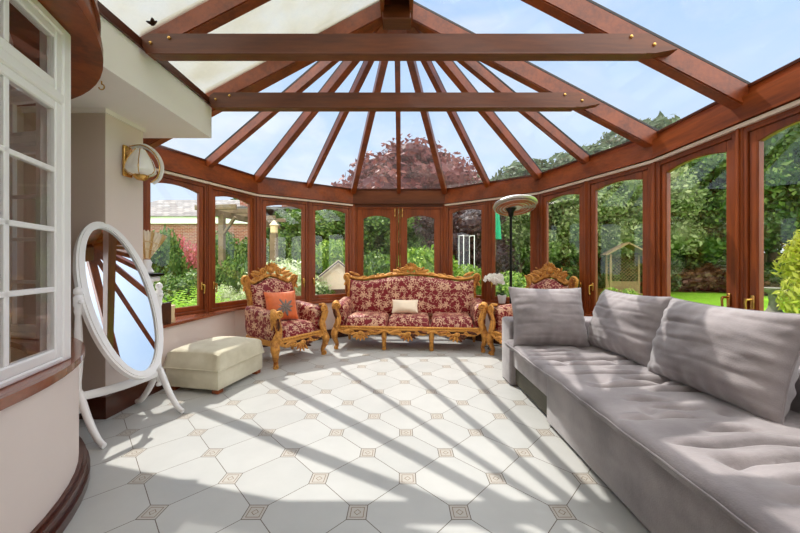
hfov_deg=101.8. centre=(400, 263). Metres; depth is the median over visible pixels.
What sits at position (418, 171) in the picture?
copper beech
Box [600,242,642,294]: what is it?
garden arbor
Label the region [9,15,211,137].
ceiling
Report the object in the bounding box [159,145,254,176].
trim
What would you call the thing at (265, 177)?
trim
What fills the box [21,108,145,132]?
trim
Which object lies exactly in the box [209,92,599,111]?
tie beam
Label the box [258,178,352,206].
trim
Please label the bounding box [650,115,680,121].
conifer tree
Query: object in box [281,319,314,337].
seat cushion
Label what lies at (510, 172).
conifer tree
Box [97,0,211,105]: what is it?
trim
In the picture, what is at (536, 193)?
trim
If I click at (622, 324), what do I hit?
cushion
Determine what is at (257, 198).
trim
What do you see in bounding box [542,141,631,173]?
trim
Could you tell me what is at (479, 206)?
window
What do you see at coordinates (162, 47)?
tie beam
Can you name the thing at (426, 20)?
rafter
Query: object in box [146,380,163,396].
baseboard
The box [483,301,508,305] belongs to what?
trim
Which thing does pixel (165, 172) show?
trim
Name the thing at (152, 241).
lamp
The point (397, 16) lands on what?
boss
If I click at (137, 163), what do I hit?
wall sconce
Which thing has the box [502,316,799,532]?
sofa
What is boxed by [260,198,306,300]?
window
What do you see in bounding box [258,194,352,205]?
trim
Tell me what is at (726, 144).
window
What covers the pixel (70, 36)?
window
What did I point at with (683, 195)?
tree
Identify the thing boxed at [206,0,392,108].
rafter
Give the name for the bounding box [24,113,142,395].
wall pier
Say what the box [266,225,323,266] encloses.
leafy shrub
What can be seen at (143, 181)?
trim
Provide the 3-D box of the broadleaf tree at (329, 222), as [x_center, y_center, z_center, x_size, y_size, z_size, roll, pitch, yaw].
[-2.484,-0.511,12.122,3.946,3.736,3.387,0,0,-36]
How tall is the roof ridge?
0.265 m
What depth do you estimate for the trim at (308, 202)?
5.12 m
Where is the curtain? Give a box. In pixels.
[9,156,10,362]
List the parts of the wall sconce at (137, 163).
plate, lamp shade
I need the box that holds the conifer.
[771,230,799,313]
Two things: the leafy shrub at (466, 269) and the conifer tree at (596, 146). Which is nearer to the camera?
the leafy shrub at (466, 269)
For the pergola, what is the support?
on the ground
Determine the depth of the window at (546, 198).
4.19 m
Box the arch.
[459,235,474,267]
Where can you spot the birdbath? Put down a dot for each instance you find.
(772, 306)
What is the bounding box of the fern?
[162,285,235,307]
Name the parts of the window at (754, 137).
handle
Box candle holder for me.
[171,305,175,321]
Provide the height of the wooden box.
0.207 m
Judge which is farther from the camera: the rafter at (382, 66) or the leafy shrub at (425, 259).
the leafy shrub at (425, 259)
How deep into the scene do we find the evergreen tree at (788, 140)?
13.35 m
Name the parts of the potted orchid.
pot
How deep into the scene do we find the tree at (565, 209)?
10.95 m
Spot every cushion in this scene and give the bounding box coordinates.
[264,291,298,319]
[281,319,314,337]
[345,311,389,325]
[387,312,429,326]
[391,300,417,312]
[431,312,473,327]
[508,287,589,347]
[587,289,672,366]
[648,298,799,423]
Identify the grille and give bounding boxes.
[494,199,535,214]
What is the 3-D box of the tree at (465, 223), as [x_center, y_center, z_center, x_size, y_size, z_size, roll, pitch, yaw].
[2.007,-0.453,10.378,3.261,3.620,3.205,0,0,-20]
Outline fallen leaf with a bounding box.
[146,18,156,25]
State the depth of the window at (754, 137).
2.27 m
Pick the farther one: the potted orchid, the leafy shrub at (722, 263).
the leafy shrub at (722, 263)
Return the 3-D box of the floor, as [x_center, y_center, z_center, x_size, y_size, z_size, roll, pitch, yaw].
[-0.505,1.260,2.224,6.190,0.120,6.848,0,0,0]
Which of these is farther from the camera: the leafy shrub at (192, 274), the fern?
the leafy shrub at (192, 274)
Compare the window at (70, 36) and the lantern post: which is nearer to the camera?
the window at (70, 36)
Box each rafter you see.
[141,0,270,59]
[143,23,382,151]
[205,28,377,167]
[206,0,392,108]
[254,26,384,182]
[307,30,387,187]
[351,30,395,193]
[395,30,400,193]
[398,30,446,193]
[406,30,489,186]
[409,25,541,179]
[411,1,657,147]
[418,29,589,163]
[521,0,750,109]
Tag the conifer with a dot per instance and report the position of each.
(791, 268)
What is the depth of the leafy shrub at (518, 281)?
7.20 m
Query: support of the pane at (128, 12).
attached to the roof ridge
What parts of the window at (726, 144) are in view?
handle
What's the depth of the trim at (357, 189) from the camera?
5.56 m
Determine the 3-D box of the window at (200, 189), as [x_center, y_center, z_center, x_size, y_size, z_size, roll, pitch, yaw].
[-2.531,-0.192,3.668,0.133,1.557,0.708,0,0,22]
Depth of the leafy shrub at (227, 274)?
7.20 m
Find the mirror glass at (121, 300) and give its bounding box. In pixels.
[85,229,155,370]
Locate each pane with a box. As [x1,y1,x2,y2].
[98,0,208,36]
[168,0,372,93]
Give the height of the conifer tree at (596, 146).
8.745 m
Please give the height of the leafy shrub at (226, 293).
1.040 m
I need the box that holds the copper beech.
[331,133,481,188]
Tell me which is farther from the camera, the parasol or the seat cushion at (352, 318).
the parasol
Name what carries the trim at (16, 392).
on the wall at (39, 433)
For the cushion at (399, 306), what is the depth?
4.75 m
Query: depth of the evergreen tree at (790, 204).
13.35 m
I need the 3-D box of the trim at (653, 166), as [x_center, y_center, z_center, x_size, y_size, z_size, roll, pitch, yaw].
[2.496,-0.217,3.167,0.102,1.635,0.100,0,0,-10]
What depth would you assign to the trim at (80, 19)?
1.70 m
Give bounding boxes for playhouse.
[315,260,344,293]
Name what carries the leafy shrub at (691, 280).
on the ground
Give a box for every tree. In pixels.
[266,208,324,249]
[281,208,383,257]
[336,208,398,260]
[383,217,430,256]
[412,209,518,275]
[490,160,540,180]
[500,200,561,276]
[502,143,597,174]
[549,189,618,264]
[551,142,614,164]
[565,134,612,155]
[597,111,685,170]
[598,180,642,274]
[601,164,708,262]
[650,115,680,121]
[674,151,799,264]
[676,153,725,254]
[678,163,769,290]
[710,123,799,263]
[764,168,799,246]
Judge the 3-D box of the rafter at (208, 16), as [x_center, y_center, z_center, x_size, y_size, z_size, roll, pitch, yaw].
[-0.965,-2.040,2.370,1.829,1.100,0.091,0,0,0]
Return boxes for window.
[0,0,69,388]
[9,85,39,339]
[39,36,70,357]
[144,173,205,315]
[210,186,254,310]
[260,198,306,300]
[310,203,350,300]
[447,202,485,300]
[489,196,535,302]
[541,183,583,310]
[588,166,649,313]
[658,133,734,307]
[743,108,799,310]
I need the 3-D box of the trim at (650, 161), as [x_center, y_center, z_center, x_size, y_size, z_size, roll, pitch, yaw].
[2.203,-0.999,3.880,0.038,0.027,1.534,0,0,-20]
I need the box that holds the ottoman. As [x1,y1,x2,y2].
[163,336,264,393]
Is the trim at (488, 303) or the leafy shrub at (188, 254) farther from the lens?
the leafy shrub at (188, 254)
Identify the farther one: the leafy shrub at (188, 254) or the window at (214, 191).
the leafy shrub at (188, 254)
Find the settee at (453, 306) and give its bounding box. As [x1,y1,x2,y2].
[331,262,487,352]
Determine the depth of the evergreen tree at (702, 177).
14.78 m
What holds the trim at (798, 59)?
on the roof beam at (782, 88)
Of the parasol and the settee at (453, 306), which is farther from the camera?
the parasol
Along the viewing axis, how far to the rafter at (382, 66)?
4.41 m
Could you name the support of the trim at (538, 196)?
attached to the wall
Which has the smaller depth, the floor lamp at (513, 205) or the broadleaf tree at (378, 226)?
the floor lamp at (513, 205)
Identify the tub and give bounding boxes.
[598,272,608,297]
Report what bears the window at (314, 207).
in the wall at (330, 320)
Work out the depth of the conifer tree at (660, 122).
17.59 m
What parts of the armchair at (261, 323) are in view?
arm, frame, backrest, leg, arm frame, seat rail, arm, arm frame, leg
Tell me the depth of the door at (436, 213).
5.55 m
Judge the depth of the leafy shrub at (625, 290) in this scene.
6.26 m
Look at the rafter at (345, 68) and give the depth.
4.10 m
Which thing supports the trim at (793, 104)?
attached to the roof beam at (782, 88)
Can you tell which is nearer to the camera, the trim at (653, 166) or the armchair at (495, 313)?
the trim at (653, 166)
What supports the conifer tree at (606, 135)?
on the ground
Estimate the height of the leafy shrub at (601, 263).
2.401 m
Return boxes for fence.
[764,251,786,262]
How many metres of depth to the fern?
5.26 m
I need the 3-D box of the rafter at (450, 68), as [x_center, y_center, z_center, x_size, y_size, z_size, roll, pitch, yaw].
[0.997,-1.876,3.929,2.448,1.449,0.078,0,0,-35]
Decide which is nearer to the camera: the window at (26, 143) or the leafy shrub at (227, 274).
the window at (26, 143)
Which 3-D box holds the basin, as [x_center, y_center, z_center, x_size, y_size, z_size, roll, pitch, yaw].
[9.870,0.695,8.600,0.740,0.130,0.740,0,0,0]
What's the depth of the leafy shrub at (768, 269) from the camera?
13.66 m
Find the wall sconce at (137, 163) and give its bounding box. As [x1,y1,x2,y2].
[122,143,163,184]
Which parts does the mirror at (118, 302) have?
post, leg, oval frame, leg, post, leg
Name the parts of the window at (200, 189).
handle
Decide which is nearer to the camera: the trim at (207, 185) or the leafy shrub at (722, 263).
the trim at (207, 185)
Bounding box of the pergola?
[195,204,285,265]
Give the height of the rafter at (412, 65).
1.449 m
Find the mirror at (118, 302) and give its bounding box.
[73,222,184,448]
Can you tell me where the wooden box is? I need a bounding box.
[161,302,171,324]
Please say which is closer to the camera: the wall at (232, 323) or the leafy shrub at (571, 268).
the wall at (232, 323)
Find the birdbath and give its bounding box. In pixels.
[764,287,789,312]
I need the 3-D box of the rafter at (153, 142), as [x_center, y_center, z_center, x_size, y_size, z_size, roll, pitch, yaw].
[-1.365,-1.833,3.205,2.591,1.535,0.100,0,0,0]
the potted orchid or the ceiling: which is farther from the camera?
the potted orchid
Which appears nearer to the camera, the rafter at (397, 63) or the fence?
the rafter at (397, 63)
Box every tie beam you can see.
[142,34,677,60]
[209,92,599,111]
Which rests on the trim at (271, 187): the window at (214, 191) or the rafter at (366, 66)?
the rafter at (366, 66)
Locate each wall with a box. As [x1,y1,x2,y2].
[0,347,78,532]
[9,106,23,323]
[146,309,246,381]
[316,303,334,329]
[485,305,489,330]
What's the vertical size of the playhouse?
1.450 m
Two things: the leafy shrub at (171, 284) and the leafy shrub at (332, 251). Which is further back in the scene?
the leafy shrub at (332, 251)
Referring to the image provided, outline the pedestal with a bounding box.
[148,273,163,283]
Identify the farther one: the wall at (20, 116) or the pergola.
the pergola
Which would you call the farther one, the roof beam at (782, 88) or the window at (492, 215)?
the window at (492, 215)
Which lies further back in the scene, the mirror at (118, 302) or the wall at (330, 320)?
the wall at (330, 320)
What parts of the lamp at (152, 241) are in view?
lamp shade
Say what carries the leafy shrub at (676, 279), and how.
on the ground
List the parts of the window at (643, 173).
handle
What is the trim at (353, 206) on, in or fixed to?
attached to the wall at (330, 320)
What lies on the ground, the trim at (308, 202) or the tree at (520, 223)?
the tree at (520, 223)
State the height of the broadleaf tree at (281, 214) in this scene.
4.171 m
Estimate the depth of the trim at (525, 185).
5.01 m
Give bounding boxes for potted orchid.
[483,273,508,303]
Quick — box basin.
[764,287,789,292]
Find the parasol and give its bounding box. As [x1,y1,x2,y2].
[496,213,500,239]
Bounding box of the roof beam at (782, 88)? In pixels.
[651,62,799,161]
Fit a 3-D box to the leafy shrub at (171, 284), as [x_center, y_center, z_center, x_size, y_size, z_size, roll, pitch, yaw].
[-4.666,0.800,6.379,1.784,1.344,1.711,0,0,-2]
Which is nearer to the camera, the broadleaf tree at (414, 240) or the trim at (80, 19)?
the trim at (80, 19)
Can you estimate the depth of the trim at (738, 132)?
2.36 m
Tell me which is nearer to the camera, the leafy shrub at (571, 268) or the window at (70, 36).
the window at (70, 36)
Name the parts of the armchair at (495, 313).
leg, arm frame, seat rail, arm, backrest, frame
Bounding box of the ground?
[642,290,799,311]
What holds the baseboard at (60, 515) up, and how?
attached to the wall at (39, 433)
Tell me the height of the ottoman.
0.424 m
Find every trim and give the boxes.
[0,337,85,410]
[9,0,102,106]
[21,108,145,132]
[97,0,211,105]
[143,181,143,229]
[148,146,258,196]
[156,168,257,195]
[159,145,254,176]
[163,306,246,327]
[206,181,209,311]
[255,193,259,275]
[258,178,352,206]
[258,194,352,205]
[265,177,350,189]
[304,299,339,303]
[307,199,309,300]
[351,204,354,331]
[353,190,444,207]
[357,189,440,189]
[443,204,446,279]
[444,176,537,206]
[445,192,537,205]
[447,175,530,189]
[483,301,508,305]
[486,198,488,301]
[536,191,540,276]
[537,141,652,194]
[538,160,651,193]
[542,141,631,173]
[584,178,587,312]
[649,158,658,295]
[652,99,799,162]
[657,58,799,132]
[735,122,743,308]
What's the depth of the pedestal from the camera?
3.09 m
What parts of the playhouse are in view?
doorway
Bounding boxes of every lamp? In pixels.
[143,230,167,272]
[493,194,537,347]
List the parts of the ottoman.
cushion lid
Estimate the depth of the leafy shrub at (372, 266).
8.67 m
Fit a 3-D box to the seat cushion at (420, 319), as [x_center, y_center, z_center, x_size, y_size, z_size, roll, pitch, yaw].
[0.125,0.804,4.774,0.599,0.161,0.542,0,0,5]
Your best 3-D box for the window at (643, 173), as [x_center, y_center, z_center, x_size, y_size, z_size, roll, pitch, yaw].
[2.346,-0.192,3.531,0.133,1.557,0.703,0,0,-20]
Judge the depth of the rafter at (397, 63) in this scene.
4.46 m
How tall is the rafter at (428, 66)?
1.435 m
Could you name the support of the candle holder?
on the trim at (181, 319)
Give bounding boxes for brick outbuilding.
[151,200,296,264]
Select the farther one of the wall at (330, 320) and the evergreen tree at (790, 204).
the evergreen tree at (790, 204)
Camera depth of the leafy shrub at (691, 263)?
15.79 m
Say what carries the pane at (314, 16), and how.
attached to the roof ridge
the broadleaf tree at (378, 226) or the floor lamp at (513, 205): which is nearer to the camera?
the floor lamp at (513, 205)
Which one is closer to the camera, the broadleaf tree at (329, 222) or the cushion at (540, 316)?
the cushion at (540, 316)
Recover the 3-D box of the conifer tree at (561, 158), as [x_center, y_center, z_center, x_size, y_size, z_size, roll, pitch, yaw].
[9.169,-2.723,19.936,7.265,8.175,7.666,0,0,-31]
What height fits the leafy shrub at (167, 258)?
2.635 m
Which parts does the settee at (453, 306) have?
leg, arm frame, arm, leg, seat rail, backrest, frame, leg, arm, arm frame, leg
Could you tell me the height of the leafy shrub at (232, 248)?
2.796 m
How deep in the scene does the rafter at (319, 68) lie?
3.75 m
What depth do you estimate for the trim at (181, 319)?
3.70 m
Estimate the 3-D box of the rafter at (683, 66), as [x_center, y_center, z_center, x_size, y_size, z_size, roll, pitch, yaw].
[1.244,-1.855,2.370,2.547,1.471,0.091,0,0,0]
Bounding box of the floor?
[63,335,650,532]
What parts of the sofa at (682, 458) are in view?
recess panel, arm, backrest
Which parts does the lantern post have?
post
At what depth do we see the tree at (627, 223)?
11.66 m
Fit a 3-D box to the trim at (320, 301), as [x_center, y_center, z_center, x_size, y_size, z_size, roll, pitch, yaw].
[-1.463,0.607,5.140,1.580,0.040,0.225,0,0,-32]
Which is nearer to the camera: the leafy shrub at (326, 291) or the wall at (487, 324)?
the wall at (487, 324)
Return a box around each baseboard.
[30,436,89,532]
[79,382,145,418]
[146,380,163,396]
[262,329,353,346]
[450,332,501,344]
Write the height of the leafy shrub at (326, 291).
1.075 m
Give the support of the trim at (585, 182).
attached to the wall
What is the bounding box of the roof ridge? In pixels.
[380,0,413,22]
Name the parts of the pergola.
post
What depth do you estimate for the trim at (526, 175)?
5.02 m
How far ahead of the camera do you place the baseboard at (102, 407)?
2.58 m
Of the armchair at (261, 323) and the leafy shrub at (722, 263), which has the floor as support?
the armchair at (261, 323)
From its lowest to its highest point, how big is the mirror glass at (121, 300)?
1.062 m
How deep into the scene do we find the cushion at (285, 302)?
4.15 m
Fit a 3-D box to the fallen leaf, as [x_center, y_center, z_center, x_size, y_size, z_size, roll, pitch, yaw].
[-1.741,-1.695,2.274,0.049,0.036,0.055,0,0,10]
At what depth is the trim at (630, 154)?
3.71 m
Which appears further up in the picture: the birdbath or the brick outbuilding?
the brick outbuilding
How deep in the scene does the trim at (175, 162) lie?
3.94 m
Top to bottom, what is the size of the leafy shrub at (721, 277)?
1.705 m
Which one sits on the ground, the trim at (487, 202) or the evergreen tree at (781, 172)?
the evergreen tree at (781, 172)
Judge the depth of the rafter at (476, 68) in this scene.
3.66 m
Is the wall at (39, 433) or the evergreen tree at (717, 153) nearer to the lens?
the wall at (39, 433)
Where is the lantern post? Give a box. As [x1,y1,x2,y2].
[269,220,278,263]
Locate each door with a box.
[355,207,397,331]
[399,207,442,332]
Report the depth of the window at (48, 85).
1.55 m
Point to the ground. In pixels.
(705, 297)
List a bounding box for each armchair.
[240,262,329,369]
[486,262,578,355]
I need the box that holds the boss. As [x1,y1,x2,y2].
[382,0,410,29]
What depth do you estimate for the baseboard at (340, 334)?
5.23 m
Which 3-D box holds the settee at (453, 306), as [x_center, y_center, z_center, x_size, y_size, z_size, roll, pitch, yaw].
[0.129,0.587,4.817,2.188,1.234,0.779,0,0,5]
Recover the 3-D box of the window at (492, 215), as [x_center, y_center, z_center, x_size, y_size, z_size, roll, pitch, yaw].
[1.653,-0.192,4.848,0.700,1.557,0.133,0,0,38]
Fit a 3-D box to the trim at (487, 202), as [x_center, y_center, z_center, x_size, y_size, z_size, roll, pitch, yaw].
[1.370,-0.217,5.093,0.050,1.635,0.102,0,0,38]
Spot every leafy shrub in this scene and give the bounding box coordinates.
[151,224,188,277]
[153,270,196,306]
[172,234,196,271]
[177,266,196,284]
[192,230,269,272]
[215,253,247,296]
[215,284,245,301]
[237,257,330,299]
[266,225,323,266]
[296,235,344,275]
[315,285,334,294]
[364,248,389,280]
[383,244,462,277]
[453,263,480,294]
[496,271,551,296]
[505,254,601,287]
[598,255,642,280]
[599,286,638,295]
[626,253,683,292]
[674,253,705,273]
[675,263,725,291]
[701,254,764,291]
[706,268,787,295]
[764,259,794,285]
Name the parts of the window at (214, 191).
handle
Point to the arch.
(459, 235)
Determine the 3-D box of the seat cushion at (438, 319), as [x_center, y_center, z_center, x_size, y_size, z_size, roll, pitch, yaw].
[0.730,0.804,4.721,0.599,0.161,0.542,0,0,5]
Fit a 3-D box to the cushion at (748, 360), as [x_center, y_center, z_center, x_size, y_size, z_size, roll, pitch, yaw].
[1.835,0.500,1.890,0.402,0.529,0.788,0,0,-1]
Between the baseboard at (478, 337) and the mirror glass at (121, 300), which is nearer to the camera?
the mirror glass at (121, 300)

